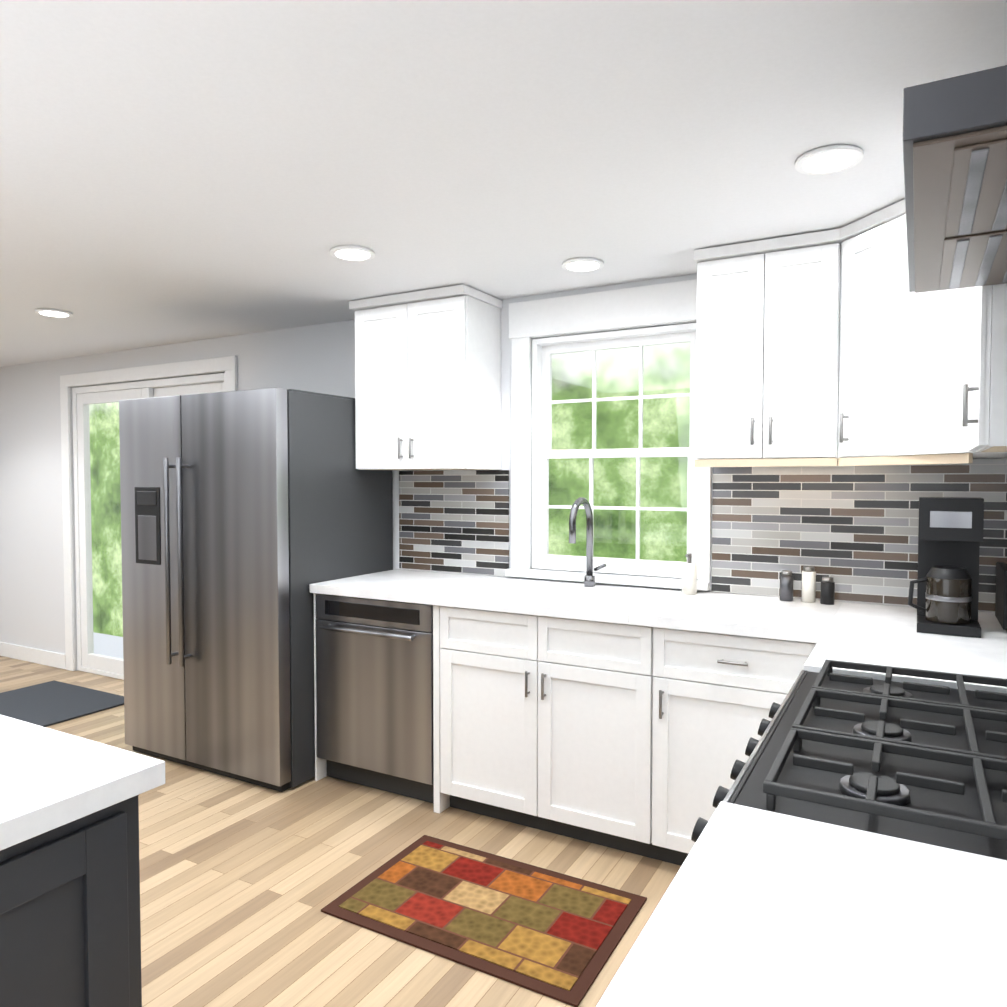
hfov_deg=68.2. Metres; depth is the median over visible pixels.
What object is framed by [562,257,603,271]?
recessed light
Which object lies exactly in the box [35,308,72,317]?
recessed light
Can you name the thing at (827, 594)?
spice jar
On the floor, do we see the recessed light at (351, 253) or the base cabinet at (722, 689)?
the base cabinet at (722, 689)
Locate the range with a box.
[691,659,1006,859]
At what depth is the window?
3.42 m
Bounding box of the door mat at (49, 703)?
[0,680,123,726]
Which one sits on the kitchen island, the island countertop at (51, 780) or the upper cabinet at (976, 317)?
the island countertop at (51, 780)
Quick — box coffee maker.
[908,497,983,637]
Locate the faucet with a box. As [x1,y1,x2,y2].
[569,497,605,586]
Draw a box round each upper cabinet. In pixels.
[349,284,502,469]
[694,199,949,466]
[946,283,1006,463]
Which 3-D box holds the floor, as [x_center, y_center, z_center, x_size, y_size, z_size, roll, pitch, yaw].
[-2.513,1.393,1.773,7.220,0.100,6.040,1,2,29]
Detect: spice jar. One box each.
[780,570,792,600]
[802,566,815,602]
[820,577,834,604]
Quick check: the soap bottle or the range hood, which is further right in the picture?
the range hood
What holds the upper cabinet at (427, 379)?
attached to the wall
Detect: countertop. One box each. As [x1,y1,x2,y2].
[0,715,164,854]
[310,569,841,644]
[596,801,1006,1006]
[802,602,1006,692]
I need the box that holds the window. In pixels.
[505,279,710,590]
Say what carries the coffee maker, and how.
on the countertop at (867, 633)
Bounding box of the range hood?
[903,65,1006,292]
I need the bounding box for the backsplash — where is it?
[399,459,1006,611]
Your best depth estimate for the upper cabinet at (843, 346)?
2.63 m
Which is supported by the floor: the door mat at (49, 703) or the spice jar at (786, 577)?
the door mat at (49, 703)
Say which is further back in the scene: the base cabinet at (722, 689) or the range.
the base cabinet at (722, 689)
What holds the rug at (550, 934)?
on the floor
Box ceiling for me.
[0,0,1006,366]
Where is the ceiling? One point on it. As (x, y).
(180, 170)
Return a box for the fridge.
[119,387,392,791]
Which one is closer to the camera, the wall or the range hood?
the range hood
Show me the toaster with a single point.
(1001, 596)
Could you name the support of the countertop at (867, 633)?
on the base cabinet at (722, 689)
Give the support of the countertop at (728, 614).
on the base cabinet at (622, 717)
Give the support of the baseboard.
attached to the wall
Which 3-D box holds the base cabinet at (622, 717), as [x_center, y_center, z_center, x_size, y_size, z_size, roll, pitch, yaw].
[0.296,0.857,3.147,1.000,0.879,0.632,1,2,29]
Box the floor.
[0,656,680,1006]
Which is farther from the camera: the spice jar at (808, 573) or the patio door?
the patio door
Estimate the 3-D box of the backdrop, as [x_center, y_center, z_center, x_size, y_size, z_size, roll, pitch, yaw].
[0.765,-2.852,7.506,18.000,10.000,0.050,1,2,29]
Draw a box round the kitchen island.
[0,799,141,1006]
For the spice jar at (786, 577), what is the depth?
2.91 m
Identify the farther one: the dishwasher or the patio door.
the patio door
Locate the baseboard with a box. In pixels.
[0,642,65,668]
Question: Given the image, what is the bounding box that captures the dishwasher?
[316,594,433,802]
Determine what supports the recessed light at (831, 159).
in the ceiling
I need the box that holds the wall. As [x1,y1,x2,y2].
[0,274,1006,670]
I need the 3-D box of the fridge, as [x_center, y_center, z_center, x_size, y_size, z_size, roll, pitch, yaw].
[-1.278,0.373,3.841,1.095,1.800,0.877,1,2,29]
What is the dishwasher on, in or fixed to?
on the floor
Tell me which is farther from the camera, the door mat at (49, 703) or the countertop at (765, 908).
the door mat at (49, 703)
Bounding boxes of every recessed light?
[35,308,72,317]
[330,245,374,260]
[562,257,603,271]
[795,145,862,174]
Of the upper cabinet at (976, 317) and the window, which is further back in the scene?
the window
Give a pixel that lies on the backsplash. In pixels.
(852, 531)
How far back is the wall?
5.45 m
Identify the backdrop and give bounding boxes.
[89,342,690,636]
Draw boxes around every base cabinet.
[433,589,669,862]
[670,629,813,864]
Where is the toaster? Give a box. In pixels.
[995,562,1006,629]
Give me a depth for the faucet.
3.29 m
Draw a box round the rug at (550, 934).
[321,835,646,1006]
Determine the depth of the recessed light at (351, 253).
2.83 m
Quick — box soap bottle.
[682,553,696,594]
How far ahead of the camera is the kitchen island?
1.16 m
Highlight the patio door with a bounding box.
[60,356,236,679]

